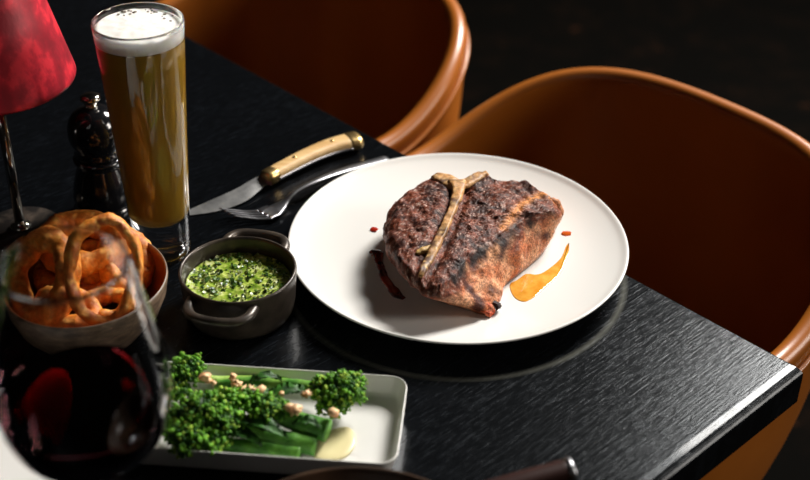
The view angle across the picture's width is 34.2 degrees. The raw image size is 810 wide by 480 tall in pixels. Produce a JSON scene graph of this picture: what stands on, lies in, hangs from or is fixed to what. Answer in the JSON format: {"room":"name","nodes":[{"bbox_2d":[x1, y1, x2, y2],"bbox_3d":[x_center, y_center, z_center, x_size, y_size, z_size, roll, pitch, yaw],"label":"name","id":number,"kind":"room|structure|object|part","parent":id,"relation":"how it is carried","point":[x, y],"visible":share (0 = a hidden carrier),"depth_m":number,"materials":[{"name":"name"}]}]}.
{"room":"restaurant","nodes":[
{"label":"restaurant","id":0,"kind":"room"},
{"bbox_2d":[119,0,809,479],"bbox_3d":[0.197,0.234,2.202,6.800,0.050,5.800,1,34,0],"label":"floor","id":1,"kind":"structure","parent":0,"point":[752,55],"depth_m":3.21,"materials":[{"name":"black"}]},
{"bbox_2d":[158,0,469,155],"bbox_3d":[-0.202,0.062,1.725,0.529,0.765,0.487,-28,43,-35],"label":"armchair","id":2,"kind":"object","parent":1,"relation":"on","point":[392,71],"visible":0.17,"depth_m":1.75,"materials":[{"name":"orange leather"}]},
{"bbox_2d":[0,0,802,479],"bbox_3d":[-0.401,0.298,1.379,0.760,0.750,1.250,-27,43,-35],"label":"dining table","id":3,"kind":"object","parent":1,"relation":"on","point":[642,386],"visible":0.32,"depth_m":1.02,"materials":[{"name":"black wood"}]},
{"bbox_2d":[0,436,46,479],"bbox_3d":[-0.295,0.155,0.908,0.148,0.013,0.148,1,34,0],"label":"plate","id":4,"kind":"object","parent":3,"relation":"on","point":[11,468],"visible":0.12,"depth_m":0.91,"materials":[{"name":"white ceramic"}]},
{"bbox_2d":[0,0,75,252],"bbox_3d":[-0.336,-0.113,1.086,0.132,0.260,0.132,1,34,0],"label":"table lamp","id":5,"kind":"object","parent":3,"relation":"on","point":[37,65],"visible":0.88,"depth_m":1.03,"materials":[{"name":"fabric"}]},
{"bbox_3d":[-0.335,-0.176,1.043,0.132,0.108,0.132,1,34,0],"label":"lamp shade","id":6,"kind":"part","parent":5,"relation":"part of","materials":[{"name":"red fabric"}]},
{"bbox_2d":[0,225,172,479],"bbox_3d":[-0.192,0.105,0.794,0.105,0.225,0.105,22,40,29],"label":"wine glass","id":7,"kind":"object","parent":3,"relation":"on","point":[86,389],"visible":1,"depth_m":0.74,"materials":[{"name":"clear glass"}]},
{"bbox_2d":[67,91,128,221],"bbox_3d":[-0.270,-0.075,1.156,0.056,0.120,0.056,1,34,0],"label":"pepper mill","id":8,"kind":"object","parent":3,"relation":"on","point":[97,186],"visible":0.77,"depth_m":1.14,"materials":[{"name":"black paint"}]},
{"bbox_3d":[-0.269,-0.121,1.125,0.018,0.008,0.018,1,34,0],"label":"knob","id":9,"kind":"part","parent":8,"relation":"part of","materials":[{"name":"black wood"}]},
{"bbox_2d":[91,2,190,263],"bbox_3d":[-0.208,-0.081,1.079,0.071,0.216,0.071,1,34,0],"label":"beer glass","id":10,"kind":"object","parent":3,"relation":"on","point":[144,79],"visible":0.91,"depth_m":1.04,"materials":[{"name":"clear glass"}]},
{"bbox_2d":[94,7,181,38],"bbox_3d":[-0.208,-0.094,1.070,0.068,0.178,0.068,1,34,0],"label":"beer","id":11,"kind":"object","parent":10,"relation":"in","point":[145,22],"visible":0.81,"depth_m":1.02,"materials":[{"name":"white liquid"}]},
{"bbox_2d":[144,242,167,318],"bbox_3d":[-0.249,0.051,1.028,0.130,0.054,0.130,1,34,0],"label":"bowl","id":12,"kind":"object","parent":3,"relation":"on","point":[155,292],"visible":0.06,"depth_m":1.04,"materials":[{"name":"brown ceramic"}]},
{"bbox_2d":[32,225,56,232],"bbox_3d":[-0.275,0.029,1.004,0.065,0.067,0.061,17,37,22],"label":"onion ring","id":13,"kind":"object","parent":12,"relation":"in","point":[37,228],"visible":0.02,"depth_m":1.00,"materials":[{"name":"orange food"}]},
{"bbox_2d":[79,212,143,284],"bbox_3d":[-0.226,0.023,0.986,0.058,0.076,0.053,2,34,1],"label":"onion ring","id":14,"kind":"object","parent":12,"relation":"in","point":[106,219],"visible":0.36,"depth_m":0.98,"materials":[{"name":"orange food"}]},
{"bbox_2d":[131,227,154,289],"bbox_3d":[-0.223,0.018,1.048,0.046,0.043,0.055,11,35,15],"label":"onion ring","id":15,"kind":"object","parent":12,"relation":"in","point":[149,264],"visible":0.2,"depth_m":1.05,"materials":[{"name":"orange food"}]},
{"label":"onion ring","id":16,"kind":"object","parent":12,"relation":"in","visible":0},
{"label":"onion ring","id":17,"kind":"object","parent":16,"relation":"on","visible":0},
{"bbox_2d":[41,210,131,254],"bbox_3d":[-0.255,0.002,1.045,0.081,0.037,0.058,-5,34,-8],"label":"onion ring","id":18,"kind":"object","parent":17,"relation":"on","point":[70,217],"visible":0.16,"depth_m":1.04,"materials":[{"name":"orange food"}]},
{"bbox_2d":[178,228,296,339],"bbox_3d":[-0.133,0.040,1.057,0.094,0.042,0.132,1,34,0],"label":"pot","id":19,"kind":"object","parent":3,"relation":"on","point":[250,319],"visible":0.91,"depth_m":1.03,"materials":[{"name":"metal"}]},
{"bbox_3d":[-0.144,0.056,1.008,0.059,0.007,0.028,7,34,10],"label":"handle","id":20,"kind":"part","parent":19,"relation":"part of","materials":[{"name":"ceramic"}]},
{"bbox_2d":[185,252,290,301],"bbox_3d":[-0.133,0.041,1.058,0.085,0.023,0.085,1,34,0],"label":"sauce","id":21,"kind":"object","parent":19,"relation":"in","point":[230,277],"visible":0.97,"depth_m":1.06,"materials":[{"name":"food"}]},
{"bbox_3d":[-0.122,0.000,1.091,0.059,0.007,0.028,7,34,10],"label":"handle","id":22,"kind":"part","parent":19,"relation":"part of","materials":[{"name":"ceramic"}]},
{"bbox_2d":[140,361,406,474],"bbox_3d":[-0.102,0.130,0.941,0.202,0.022,0.094,3,34,4],"label":"serving dish","id":23,"kind":"object","parent":3,"relation":"on","point":[376,424],"visible":0.41,"depth_m":0.94,"materials":[{"name":"white ceramic"}]},
{"bbox_2d":[170,351,286,401],"bbox_3d":[-0.123,0.095,0.971,0.117,0.032,0.036,-9,35,-13],"label":"broccolini","id":24,"kind":"object","parent":23,"relation":"on","point":[184,369],"visible":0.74,"depth_m":0.96,"materials":[{"name":"green food"}]},
{"bbox_2d":[198,371,212,383],"bbox_3d":[-0.144,0.099,0.947,0.011,0.008,0.009,1,34,0],"label":"hazelnut","id":25,"kind":"object","parent":24,"relation":"on","point":[205,377],"visible":1,"depth_m":0.94,"materials":[{"name":"beige food"}]},
{"bbox_3d":[-0.111,0.102,0.975,0.093,0.015,0.012,-2,34,-4],"label":"stem","id":26,"kind":"part","parent":24,"relation":"part of","materials":[{"name":"green food"}]},
{"bbox_2d":[163,402,300,458],"bbox_3d":[-0.127,0.139,0.908,0.106,0.034,0.043,10,35,14],"label":"broccolini","id":27,"kind":"object","parent":23,"relation":"on","point":[188,437],"visible":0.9,"depth_m":0.91,"materials":[{"name":"green food"}]},
{"bbox_3d":[-0.108,0.145,0.918,0.072,0.013,0.014,6,34,9],"label":"stem","id":28,"kind":"part","parent":27,"relation":"part of","materials":[{"name":"green food"}]},
{"bbox_2d":[174,384,317,455],"bbox_3d":[-0.110,0.122,0.925,0.101,0.040,0.051,1,34,0],"label":"broccolini","id":29,"kind":"object","parent":23,"relation":"on","point":[219,410],"visible":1,"depth_m":0.91,"materials":[{"name":"green food"}]},
{"bbox_2d":[246,384,255,393],"bbox_3d":[-0.110,0.107,0.940,0.010,0.008,0.011,6,34,8],"label":"hazelnut","id":30,"kind":"object","parent":29,"relation":"on","point":[249,385],"visible":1,"depth_m":0.94,"materials":[{"name":"beige food"}]},
{"bbox_2d":[257,386,265,392],"bbox_3d":[-0.103,0.107,0.939,0.007,0.006,0.008,11,35,15],"label":"hazelnut","id":31,"kind":"object","parent":29,"relation":"on","point":[261,388],"visible":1,"depth_m":0.94,"materials":[{"name":"beige food"}]},
{"bbox_3d":[-0.098,0.136,0.922,0.076,0.021,0.016,7,34,10],"label":"stem","id":32,"kind":"part","parent":29,"relation":"part of","materials":[{"name":"green food"}]},
{"bbox_2d":[236,384,332,441],"bbox_3d":[-0.090,0.122,0.926,0.076,0.029,0.032,16,37,22],"label":"broccolini","id":33,"kind":"object","parent":23,"relation":"on","point":[257,404],"visible":1,"depth_m":0.92,"materials":[{"name":"green food"}]},
{"bbox_2d":[231,380,242,387],"bbox_3d":[-0.121,0.104,0.946,0.008,0.007,0.009,19,38,25],"label":"hazelnut","id":34,"kind":"object","parent":33,"relation":"on","point":[236,383],"visible":1,"depth_m":0.94,"materials":[{"name":"beige food"}]},
{"bbox_2d":[283,403,293,412],"bbox_3d":[-0.081,0.117,0.921,0.007,0.005,0.007,23,40,30],"label":"hazelnut","id":35,"kind":"object","parent":33,"relation":"on","point":[288,406],"visible":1,"depth_m":0.92,"materials":[{"name":"beige food"}]},
{"bbox_2d":[289,403,303,416],"bbox_3d":[-0.076,0.119,0.921,0.009,0.008,0.012,21,39,28],"label":"hazelnut","id":36,"kind":"object","parent":33,"relation":"on","point":[296,410],"visible":1,"depth_m":0.92,"materials":[{"name":"beige food"}]},
{"bbox_3d":[-0.079,0.128,0.929,0.055,0.017,0.018,12,36,17],"label":"stem","id":37,"kind":"part","parent":33,"relation":"part of","materials":[{"name":"green food"}]},
{"bbox_2d":[328,406,338,417],"bbox_3d":[-0.050,0.120,0.919,0.007,0.007,0.009,-6,34,-10],"label":"hazelnut","id":38,"kind":"object","parent":33,"relation":"on","point":[333,412],"visible":1,"depth_m":0.92,"materials":[{"name":"beige food"}]},
{"bbox_2d":[214,368,367,418],"bbox_3d":[-0.084,0.107,0.948,0.114,0.029,0.038,2,34,3],"label":"broccolini","id":39,"kind":"object","parent":23,"relation":"on","point":[340,389],"visible":0.98,"depth_m":0.94,"materials":[{"name":"green food"}]},
{"bbox_2d":[228,373,236,380],"bbox_3d":[-0.125,0.099,0.952,0.006,0.006,0.008,2,34,3],"label":"hazelnut","id":40,"kind":"object","parent":39,"relation":"on","point":[232,376],"visible":1,"depth_m":0.95,"materials":[{"name":"beige food"}]},
{"bbox_3d":[-0.092,0.106,0.961,0.096,0.014,0.017,8,34,10],"label":"stem","id":41,"kind":"part","parent":39,"relation":"part of","materials":[{"name":"green food"}]},
{"bbox_2d":[300,389,312,397],"bbox_3d":[-0.070,0.110,0.939,0.009,0.007,0.007,5,34,7],"label":"hazelnut","id":42,"kind":"object","parent":39,"relation":"on","point":[307,393],"visible":1,"depth_m":0.94,"materials":[{"name":"beige food"}]},
{"bbox_2d":[314,427,355,459],"bbox_3d":[-0.050,0.143,0.929,0.030,0.002,0.035,1,34,0],"label":"sauce","id":43,"kind":"object","parent":23,"relation":"on","point":[341,442],"visible":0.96,"depth_m":0.93,"materials":[{"name":"beige food"}]},
{"bbox_2d":[190,132,363,215],"bbox_3d":[-0.122,-0.062,1.231,0.207,0.015,0.026,-27,42,-34],"label":"steak knife","id":44,"kind":"object","parent":3,"relation":"on","point":[350,141],"visible":0.98,"depth_m":1.23,"materials":[{"name":"beige wood"}]},
{"bbox_3d":[-0.162,-0.038,1.200,0.096,0.010,0.020,-25,41,-32],"label":"blade","id":45,"kind":"part","parent":44,"relation":"part of","materials":[{"name":"silver metal"}]},
{"bbox_3d":[-0.091,-0.080,1.257,0.101,0.014,0.023,-26,42,-33],"label":"handle","id":46,"kind":"part","parent":44,"relation":"part of","materials":[{"name":"beige wood"}]},
{"bbox_2d":[219,156,388,219],"bbox_3d":[-0.083,-0.048,1.213,0.181,0.012,0.037,-21,40,-29],"label":"fork","id":47,"kind":"object","parent":3,"relation":"on","point":[266,212],"visible":0.96,"depth_m":1.19,"materials":[{"name":"silver metal"}]},
{"bbox_2d":[283,466,426,479],"bbox_3d":[-0.032,0.219,0.782,0.189,0.052,0.189,1,34,0],"label":"bowl","id":48,"kind":"object","parent":3,"relation":"on","point":[352,472],"visible":1,"depth_m":0.84,"materials":[{"name":"ceramic"}]},
{"bbox_2d":[490,457,577,479],"bbox_3d":[0.018,0.183,0.808,0.191,0.062,0.036,-15,37,-22],"label":"knife","id":49,"kind":"object","parent":48,"relation":"on","point":[564,469],"visible":1,"depth_m":0.82,"materials":[{"name":"brown wood"}]},
{"bbox_2d":[288,153,628,344],"bbox_3d":[0.045,0.007,1.126,0.289,0.022,0.289,3,34,4],"label":"dinner plate","id":50,"kind":"object","parent":3,"relation":"on","point":[330,237],"visible":0.7,"depth_m":1.11,"materials":[{"name":"white ceramic"}]},
{"bbox_2d":[370,227,378,231],"bbox_3d":[-0.027,-0.009,1.150,0.006,0.002,0.008,18,38,24],"label":"sauce drop","id":51,"kind":"object","parent":50,"relation":"on","point":[372,229],"visible":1,"depth_m":1.15,"materials":[{"name":"red food"}]},
{"bbox_2d":[369,249,405,299],"bbox_3d":[-0.015,0.028,1.094,0.013,0.002,0.076,-9,35,-13],"label":"juice streak","id":52,"kind":"object","parent":50,"relation":"on","point":[378,255],"visible":1,"depth_m":1.09},
{"bbox_2d":[382,170,563,315],"bbox_3d":[0.041,-0.002,1.101,0.134,0.047,0.189,18,38,24],"label":"steak","id":53,"kind":"object","parent":50,"relation":"on","point":[455,242],"visible":1,"depth_m":1.08,"materials":[{"name":"brown food"}]},
{"bbox_2d":[510,243,568,301],"bbox_3d":[0.120,0.026,1.099,0.026,0.001,0.098,27,42,33],"label":"puddle","id":54,"kind":"object","parent":50,"relation":"on","point":[527,286],"visible":1,"depth_m":1.09,"materials":[{"name":"orange food"}]},
{"bbox_2d":[561,231,570,235],"bbox_3d":[0.141,-0.006,1.147,0.009,0.002,0.009,1,34,0],"label":"sauce drop","id":55,"kind":"object","parent":50,"relation":"on","point":[564,233],"visible":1,"depth_m":1.15,"materials":[{"name":"orange food"}]},
{"bbox_2d":[406,67,809,479],"bbox_3d":[0.144,0.269,1.422,0.529,0.765,0.487,-27,43,-35],"label":"armchair","id":56,"kind":"object","parent":1,"relation":"on","point":[709,195],"visible":0.37,"depth_m":1.41,"materials":[{"name":"orange leather"}]}
]}

